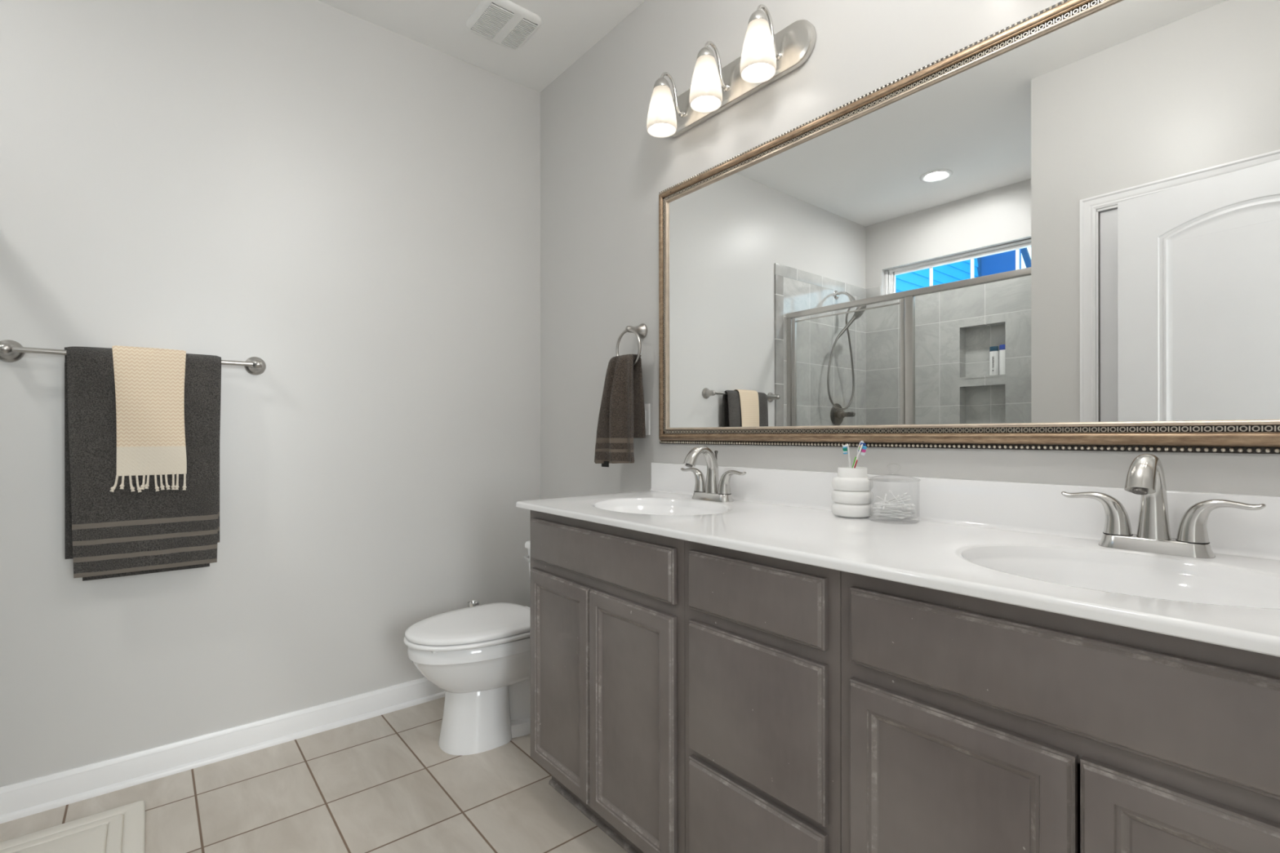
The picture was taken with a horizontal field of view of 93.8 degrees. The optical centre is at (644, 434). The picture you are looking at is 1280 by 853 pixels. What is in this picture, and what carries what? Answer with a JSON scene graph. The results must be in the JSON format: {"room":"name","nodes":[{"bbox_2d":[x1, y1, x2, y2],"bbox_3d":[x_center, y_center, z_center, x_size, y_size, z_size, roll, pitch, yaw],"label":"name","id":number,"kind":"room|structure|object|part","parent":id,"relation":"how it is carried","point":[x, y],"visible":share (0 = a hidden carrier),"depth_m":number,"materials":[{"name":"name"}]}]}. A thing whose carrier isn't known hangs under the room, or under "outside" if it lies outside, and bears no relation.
{"room":"bathroom","nodes":[
{"label":"bathroom","id":0,"kind":"room"},
{"bbox_2d":[0,0,540,786],"bbox_3d":[-1.666,-0.259,1.964,3.180,2.743,0.120,0,0,-40],"label":"wall","id":1,"kind":"structure","parent":0,"point":[345,203],"depth_m":2.14,"materials":[{"name":"paint"}]},
{"bbox_2d":[0,339,266,374],"bbox_3d":[-1.589,-0.242,1.901,0.668,0.065,0.076,0,0,-40],"label":"towel bar","id":2,"kind":"object","parent":1,"relation":"attached to","point":[11,351],"visible":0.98,"depth_m":1.74,"materials":[{"name":"silver metal"}]},
{"bbox_3d":[-1.821,-0.242,1.708,0.065,0.065,0.076,0,0,-40],"label":"post","id":3,"kind":"part","parent":2,"relation":"part of","materials":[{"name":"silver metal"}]},
{"bbox_2d":[64,346,221,581],"bbox_3d":[-1.568,0.086,1.889,0.380,0.701,0.082,0,0,-40],"label":"bath towel","id":4,"kind":"object","parent":2,"relation":"hanging from","point":[121,532],"visible":0.75,"depth_m":1.83,"materials":[{"name":"grey fabric"}]},
{"bbox_2d":[109,345,186,492],"bbox_3d":[-1.561,-0.048,1.887,0.184,0.453,0.103,0,0,-40],"label":"hand towel","id":5,"kind":"object","parent":2,"relation":"hanging from","point":[149,382],"visible":1,"depth_m":1.86,"materials":[{"name":"beige fabric"}]},
{"bbox_3d":[-1.356,-0.243,2.093,0.065,0.065,0.076,0,0,-40],"label":"post","id":6,"kind":"part","parent":2,"relation":"part of","materials":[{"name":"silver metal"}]},
{"bbox_2d":[0,677,445,823],"bbox_3d":[-1.180,1.064,2.272,1.800,0.095,0.024,0,0,-40],"label":"baseboard","id":7,"kind":"structure","parent":1,"relation":"attached to","point":[22,799],"depth_m":2.00,"materials":[{"name":"paint"}]},
{"bbox_2d":[0,697,627,852],"bbox_3d":[0.243,1.140,0.038,3.660,0.060,5.520,0,0,-40],"label":"floor","id":8,"kind":"structure","parent":0,"point":[385,783],"depth_m":1.80,"materials":[{"name":"tile"}]},
{"bbox_2d":[0,800,145,852],"bbox_3d":[-1.397,1.103,1.364,0.396,0.016,0.815,0,0,-40],"label":"bath mat","id":9,"kind":"object","parent":8,"relation":"on","point":[121,829],"visible":1,"depth_m":1.63,"materials":[{"name":"white fabric"}]},
{"bbox_2d":[403,540,530,755],"bbox_3d":[-0.522,0.780,2.274,0.752,0.662,0.382,0,0,-40],"label":"toilet","id":10,"kind":"object","parent":8,"relation":"on","point":[479,655],"visible":0.66,"depth_m":2.09,"materials":[{"name":"white ceramic"}]},
{"bbox_3d":[-0.626,0.713,2.188,0.482,0.016,0.382,0,0,-40],"label":"seat","id":11,"kind":"part","parent":10,"relation":"part of","materials":[{"name":"plastic"}]},
{"bbox_3d":[-0.624,0.690,2.191,0.481,0.022,0.374,0,0,-40],"label":"seat lid","id":12,"kind":"part","parent":10,"relation":"part of","materials":[{"name":"plastic"}]},
{"bbox_3d":[-0.581,0.820,2.226,0.576,0.190,0.376,0,0,-40],"label":"bowl","id":13,"kind":"part","parent":10,"relation":"part of","materials":[{"name":"white ceramic"}]},
{"bbox_3d":[-0.477,0.514,2.470,0.027,0.024,0.074,0,0,-40],"label":"flush lever","id":14,"kind":"part","parent":10,"relation":"part of","materials":[{"name":"silver metal"}]},
{"bbox_3d":[-0.314,0.462,2.447,0.210,0.026,0.368,0,0,-40],"label":"tank lid","id":15,"kind":"part","parent":10,"relation":"part of","materials":[{"name":"white ceramic"}]},
{"bbox_3d":[-0.313,0.600,2.448,0.196,0.249,0.356,0,0,-40],"label":"tank","id":16,"kind":"part","parent":10,"relation":"part of","materials":[{"name":"white ceramic"}]},
{"bbox_2d":[467,600,479,607],"bbox_3d":[-0.730,0.913,2.556,0.068,0.395,0.068,0,0,-40],"label":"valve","id":17,"kind":"object","parent":8,"relation":"on","point":[472,603],"visible":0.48,"depth_m":2.54,"materials":[{"name":"silver metal"}]},
{"bbox_2d":[529,510,685,852],"bbox_3d":[0.062,0.668,1.752,0.546,0.884,0.696,0,0,-40],"label":"base cabinet","id":18,"kind":"object","parent":8,"relation":"on","point":[607,602],"visible":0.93,"depth_m":1.52,"materials":[{"name":"gray painted wood"}]},
{"bbox_3d":[-0.244,0.698,1.709,0.020,0.578,0.314,0,0,-40],"label":"door","id":19,"kind":"part","parent":18,"relation":"part of","materials":[{"name":"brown wood"}]},
{"bbox_3d":[-0.078,1.103,1.636,0.011,0.012,0.696,0,0,-40],"label":"shoe molding","id":20,"kind":"part","parent":18,"relation":"part of","materials":[{"name":"grey wood"}]},
{"bbox_3d":[-0.140,0.318,1.583,0.020,0.124,0.643,0,0,-40],"label":"false drawer","id":21,"kind":"part","parent":18,"relation":"part of","materials":[{"name":"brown wood"}]},
{"bbox_3d":[-0.037,0.697,1.460,0.020,0.578,0.325,0,0,-40],"label":"door","id":22,"kind":"part","parent":18,"relation":"part of","materials":[{"name":"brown wood"}]},
{"bbox_2d":[515,462,1279,657],"bbox_3d":[0.402,0.228,1.329,0.567,0.249,1.817,0,0,-40],"label":"countertop","id":23,"kind":"structure","parent":18,"relation":"on","point":[1026,544],"depth_m":1.10,"materials":[{"name":"stone"}]},
{"bbox_2d":[593,498,728,515],"bbox_3d":[0.043,0.281,1.736,0.344,0.144,0.444,0,0,-40],"label":"basin","id":24,"kind":"object","parent":23,"relation":"in","point":[628,506],"depth_m":1.90,"materials":[{"name":"white ceramic"}]},
{"bbox_2d":[680,445,746,502],"bbox_3d":[0.179,0.120,1.848,0.145,0.171,0.276,0,0,-40],"label":"faucet","id":25,"kind":"object","parent":23,"relation":"on","point":[710,490],"visible":1,"depth_m":1.85,"materials":[{"name":"silver metal"}]},
{"bbox_3d":[0.159,0.145,1.941,0.042,0.074,0.108,0,0,-40],"label":"handle","id":26,"kind":"part","parent":25,"relation":"part of","materials":[{"name":"silver metal"}]},
{"bbox_3d":[0.176,0.108,1.846,0.138,0.149,0.048,0,0,-40],"label":"spout","id":27,"kind":"part","parent":25,"relation":"part of","materials":[{"name":"silver metal"}]},
{"bbox_3d":[0.213,0.194,1.876,0.057,0.023,0.158,0,0,-40],"label":"plate","id":28,"kind":"part","parent":25,"relation":"part of","materials":[{"name":"silver metal"}]},
{"bbox_3d":[0.266,0.145,1.812,0.042,0.074,0.108,0,0,-40],"label":"handle","id":29,"kind":"part","parent":25,"relation":"part of","materials":[{"name":"silver metal"}]},
{"bbox_2d":[831,466,874,518],"bbox_3d":[0.520,0.144,1.497,0.101,0.122,0.101,0,0,-40],"label":"toothbrush holder","id":30,"kind":"object","parent":23,"relation":"on","point":[851,495],"visible":0.98,"depth_m":1.46,"materials":[{"name":"ceramic"}]},
{"bbox_2d":[842,443,851,467],"bbox_3d":[0.510,0.106,1.502,0.027,0.166,0.014,0,0,0],"label":"toothbrush","id":31,"kind":"object","parent":30,"relation":"in","point":[846,448],"visible":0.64,"depth_m":1.50,"materials":[{"name":"white plastic"}]},
{"bbox_3d":[0.515,0.106,1.502,0.018,0.166,0.012,0,0,-13],"label":"handle","id":32,"kind":"part","parent":31,"relation":"part of","materials":[{"name":"white plastic"}]},
{"bbox_2d":[852,440,866,468],"bbox_3d":[0.524,0.103,1.498,0.059,0.174,0.018,0,0,31],"label":"toothbrush","id":33,"kind":"object","parent":30,"relation":"in","point":[861,442],"visible":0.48,"depth_m":1.49,"materials":[{"name":"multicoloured plastic"}]},
{"bbox_3d":[0.523,0.103,1.503,0.053,0.174,0.011,0,0,24],"label":"handle","id":34,"kind":"part","parent":33,"relation":"part of","materials":[{"name":"white plastic"}]},
{"bbox_2d":[853,444,866,467],"bbox_3d":[0.521,0.106,1.481,0.057,0.166,0.015,0,0,28],"label":"toothbrush","id":35,"kind":"object","parent":30,"relation":"in","point":[863,449],"visible":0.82,"depth_m":1.47,"materials":[{"name":"white plastic"}]},
{"bbox_2d":[867,464,920,524],"bbox_3d":[0.589,0.137,1.414,0.116,0.136,0.116,0,0,-40],"label":"glass jar","id":36,"kind":"object","parent":23,"relation":"on","point":[875,479],"visible":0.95,"depth_m":1.40,"materials":[{"name":"clear glass"}]},
{"bbox_2d":[872,506,902,512],"bbox_3d":[0.567,0.176,1.401,0.006,0.005,0.076,0,0,-35],"label":"cotton swab","id":37,"kind":"object","parent":36,"relation":"in","point":[873,508],"visible":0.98,"depth_m":1.39,"materials":[{"name":"white"}]},
{"bbox_2d":[872,504,902,508],"bbox_3d":[0.567,0.169,1.400,0.005,0.008,0.076,0,0,-35],"label":"cotton swab","id":38,"kind":"object","parent":36,"relation":"in","point":[874,505],"visible":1,"depth_m":1.39,"materials":[{"name":"white"}]},
{"bbox_2d":[872,510,904,515],"bbox_3d":[0.569,0.184,1.399,0.005,0.006,0.076,0,1,-41],"label":"cotton swab","id":39,"kind":"object","parent":36,"relation":"in","point":[874,511],"visible":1,"depth_m":1.39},
{"bbox_2d":[873,513,903,519],"bbox_3d":[0.569,0.191,1.397,0.005,0.005,0.076,0,1,-38],"label":"cotton swab","id":40,"kind":"object","parent":36,"relation":"in","point":[900,517],"visible":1,"depth_m":1.39,"materials":[{"name":"white fabric"}]},
{"bbox_2d":[873,502,906,507],"bbox_3d":[0.572,0.165,1.394,0.076,0.005,0.005,0,0,45],"label":"cotton swab","id":41,"kind":"object","parent":36,"relation":"in","point":[875,504],"visible":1,"depth_m":1.40,"materials":[{"name":"white"}]},
{"bbox_2d":[875,496,902,509],"bbox_3d":[0.575,0.160,1.406,0.005,0.025,0.073,0,0,-29],"label":"cotton swab","id":42,"kind":"object","parent":41,"relation":"on","point":[877,497],"visible":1,"depth_m":1.42,"materials":[{"name":"white"}]},
{"bbox_2d":[877,498,911,506],"bbox_3d":[0.583,0.161,1.399,0.073,0.024,0.005,0,0,22],"label":"cotton swab","id":43,"kind":"object","parent":41,"relation":"on","point":[907,500],"visible":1,"depth_m":1.40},
{"bbox_2d":[875,513,910,516],"bbox_3d":[0.577,0.187,1.391,0.076,0.008,0.005,0,0,30],"label":"cotton swab","id":44,"kind":"object","parent":36,"relation":"in","point":[877,514],"visible":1,"depth_m":1.39,"materials":[{"name":"white fabric"}]},
{"bbox_2d":[875,510,910,513],"bbox_3d":[0.578,0.180,1.393,0.076,0.005,0.005,0,0,27],"label":"cotton swab","id":45,"kind":"object","parent":36,"relation":"in","point":[906,512],"visible":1,"depth_m":1.39,"materials":[{"name":"white"}]},
{"bbox_2d":[875,506,911,510],"bbox_3d":[0.579,0.172,1.391,0.076,0.005,0.005,0,0,23],"label":"cotton swab","id":46,"kind":"object","parent":36,"relation":"in","point":[877,508],"visible":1,"depth_m":1.39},
{"bbox_3d":[0.589,0.102,1.414,0.116,0.014,0.116,0,0,-40],"label":"lid","id":47,"kind":"part","parent":36,"relation":"part of","materials":[{"name":"clear glass"}]},
{"label":"cotton swab","id":48,"kind":"object","parent":36,"relation":"in","visible":0},
{"label":"cotton swab","id":49,"kind":"object","parent":48,"relation":"on","visible":0},
{"bbox_2d":[881,493,907,503],"bbox_3d":[0.591,0.155,1.426,0.070,0.033,0.005,0,0,7],"label":"cotton swab","id":50,"kind":"object","parent":49,"relation":"on","point":[904,494],"visible":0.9,"depth_m":1.42,"materials":[{"name":"white"}]},
{"bbox_2d":[960,546,1279,608],"bbox_3d":[0.726,0.280,0.912,0.344,0.144,0.444,0,0,-40],"label":"basin","id":51,"kind":"object","parent":23,"relation":"in","point":[1187,581],"depth_m":1.01,"materials":[{"name":"white ceramic"}]},
{"bbox_2d":[1061,453,1266,558],"bbox_3d":[0.862,0.119,1.024,0.145,0.171,0.276,0,0,-40],"label":"faucet","id":52,"kind":"object","parent":23,"relation":"on","point":[1145,477],"visible":1,"depth_m":1.03,"materials":[{"name":"silver metal"}]},
{"bbox_3d":[0.842,0.144,1.117,0.042,0.074,0.108,0,0,-40],"label":"handle","id":53,"kind":"part","parent":52,"relation":"part of","materials":[{"name":"silver metal"}]},
{"bbox_3d":[0.859,0.108,1.022,0.138,0.149,0.048,0,0,-40],"label":"spout","id":54,"kind":"part","parent":52,"relation":"part of","materials":[{"name":"silver metal"}]},
{"bbox_3d":[0.895,0.193,1.052,0.057,0.023,0.158,0,0,-40],"label":"plate","id":55,"kind":"part","parent":52,"relation":"part of","materials":[{"name":"silver metal"}]},
{"bbox_3d":[0.949,0.144,0.988,0.042,0.074,0.108,0,0,-40],"label":"handle","id":56,"kind":"part","parent":52,"relation":"part of","materials":[{"name":"silver metal"}]},
{"bbox_2d":[684,540,841,852],"bbox_3d":[0.408,0.667,1.335,0.546,0.884,0.387,0,0,-40],"label":"base cabinet","id":57,"kind":"object","parent":8,"relation":"on","point":[763,764],"visible":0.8,"depth_m":1.14,"materials":[{"name":"grey painted wood"}]},
{"bbox_3d":[0.205,0.313,1.167,0.020,0.126,0.338,0,0,-40],"label":"drawer","id":58,"kind":"part","parent":57,"relation":"part of","materials":[{"name":"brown wood"}]},
{"bbox_3d":[0.206,0.841,1.167,0.020,0.289,0.338,0,0,-40],"label":"drawer","id":59,"kind":"part","parent":57,"relation":"part of","materials":[{"name":"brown wood"}]},
{"bbox_3d":[0.205,0.541,1.167,0.020,0.279,0.338,0,0,-40],"label":"drawer","id":60,"kind":"part","parent":57,"relation":"part of","materials":[{"name":"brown wood"}]},
{"bbox_2d":[840,571,1279,852],"bbox_3d":[0.759,0.667,0.911,0.546,0.884,0.715,0,0,-40],"label":"base cabinet","id":61,"kind":"object","parent":8,"relation":"on","point":[969,724],"visible":0.89,"depth_m":0.78,"materials":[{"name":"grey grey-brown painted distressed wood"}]},
{"bbox_3d":[0.445,0.697,0.879,0.020,0.578,0.316,0,0,-40],"label":"door","id":62,"kind":"part","parent":61,"relation":"part of","materials":[{"name":"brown wood"}]},
{"bbox_3d":[0.659,0.697,0.620,0.020,0.578,0.345,0,0,-40],"label":"door","id":63,"kind":"part","parent":61,"relation":"part of","materials":[{"name":"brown wood"}]},
{"bbox_2d":[317,0,644,92],"bbox_3d":[0.240,-1.673,0.038,3.660,0.080,5.520,0,0,-40],"label":"ceiling","id":64,"kind":"structure","parent":0,"point":[568,29],"depth_m":2.40,"materials":[{"name":"paint"}]},
{"bbox_2d":[466,0,542,49],"bbox_3d":[-0.557,-1.621,2.374,0.237,0.022,0.250,0,0,-40],"label":"ceiling vent","id":65,"kind":"object","parent":64,"relation":"in","point":[506,24],"visible":1,"depth_m":2.35,"materials":[{"name":"plastic"}]},
{"bbox_2d":[540,0,1279,499],"bbox_3d":[0.437,-0.262,1.824,0.120,2.743,2.780,0,0,-40],"label":"wall","id":66,"kind":"structure","parent":0,"point":[603,175],"depth_m":2.19,"materials":[{"name":"paint"}]},
{"bbox_2d":[615,323,647,365],"bbox_3d":[-0.037,-0.333,2.239,0.081,0.173,0.146,0,0,-40],"label":"towel ring","id":67,"kind":"object","parent":66,"relation":"attached to","point":[641,331],"visible":0.8,"depth_m":2.23,"materials":[{"name":"silver metal"}]},
{"bbox_2d":[594,354,645,466],"bbox_3d":[-0.095,-0.085,2.236,0.129,0.415,0.198,0,0,-40],"label":"hand towel","id":68,"kind":"object","parent":67,"relation":"hanging from","point":[621,417],"visible":0.98,"depth_m":2.18,"materials":[{"name":"grey fabric"}]},
{"bbox_3d":[-0.037,-0.391,2.239,0.081,0.057,0.057,0,0,-40],"label":"post","id":69,"kind":"part","parent":67,"relation":"part of","materials":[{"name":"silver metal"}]},
{"bbox_2d":[644,403,649,435],"bbox_3d":[-0.004,-0.056,2.255,0.009,0.117,0.071,0,0,-40],"label":"switch plate","id":70,"kind":"object","parent":66,"relation":"attached to","point":[646,406],"visible":0.43,"depth_m":2.23,"materials":[{"name":"white plastic"}]},
{"bbox_2d":[646,4,816,137],"bbox_3d":[0.215,-1.118,1.866,0.168,0.203,0.636,0,0,-40],"label":"vanity light","id":71,"kind":"object","parent":66,"relation":"attached to","point":[766,57],"visible":1,"depth_m":1.81,"materials":[{"name":"white glass"}]},
{"bbox_3d":[0.058,-1.087,2.003,0.101,0.142,0.101,0,0,-40],"label":"lamp shade","id":72,"kind":"part","parent":71,"relation":"part of","materials":[{"name":"white glass"}]},
{"bbox_3d":[0.058,-1.075,2.003,0.060,0.102,0.060,0,0,-40],"label":"bulb","id":73,"kind":"part","parent":71,"relation":"part of","materials":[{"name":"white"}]},
{"bbox_3d":[0.092,-1.158,2.031,0.100,0.124,0.010,0,0,-40],"label":"arm","id":74,"kind":"part","parent":71,"relation":"part of","materials":[{"name":"silver metal"}]},
{"bbox_3d":[0.189,-1.075,1.844,0.060,0.102,0.060,0,0,-40],"label":"bulb","id":75,"kind":"part","parent":71,"relation":"part of","materials":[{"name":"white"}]},
{"bbox_3d":[0.189,-1.087,1.844,0.101,0.142,0.101,0,0,-40],"label":"lamp shade","id":76,"kind":"part","parent":71,"relation":"part of","materials":[{"name":"white glass"}]},
{"bbox_3d":[0.223,-1.158,1.873,0.100,0.124,0.010,0,0,-40],"label":"arm","id":77,"kind":"part","parent":71,"relation":"part of","materials":[{"name":"silver metal"}]},
{"bbox_3d":[0.320,-1.087,1.686,0.101,0.142,0.101,0,0,-40],"label":"lamp shade","id":78,"kind":"part","parent":71,"relation":"part of","materials":[{"name":"white glass"}]},
{"bbox_3d":[0.320,-1.075,1.686,0.060,0.102,0.060,0,0,-40],"label":"bulb","id":79,"kind":"part","parent":71,"relation":"part of","materials":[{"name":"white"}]},
{"bbox_3d":[0.354,-1.158,1.714,0.100,0.124,0.010,0,0,-40],"label":"arm","id":80,"kind":"part","parent":71,"relation":"part of","materials":[{"name":"silver metal"}]},
{"bbox_2d":[649,462,1279,560],"bbox_3d":[0.608,0.154,1.500,0.030,0.103,1.817,0,0,-40],"label":"backsplash","id":81,"kind":"structure","parent":66,"relation":"attached to","point":[1023,507],"depth_m":1.28,"materials":[{"name":"stone"}]},
{"bbox_2d":[658,0,1279,453],"bbox_3d":[0.608,-0.425,1.500,0.028,0.916,1.752,0,0,-40],"label":"mirror","id":82,"kind":"object","parent":66,"relation":"attached to","point":[1059,229],"visible":1,"depth_m":1.27,"materials":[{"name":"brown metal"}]},
{"label":"cotton swab","id":83,"kind":"object","parent":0,"visible":0},
{"bbox_2d":[885,495,910,503],"bbox_3d":[0.589,0.157,1.412,0.072,0.029,0.005,0,0,15],"label":"cotton swab","id":84,"kind":"object","parent":83,"relation":"on","point":[906,496],"visible":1,"depth_m":1.41,"materials":[{"name":"white"}]}
]}

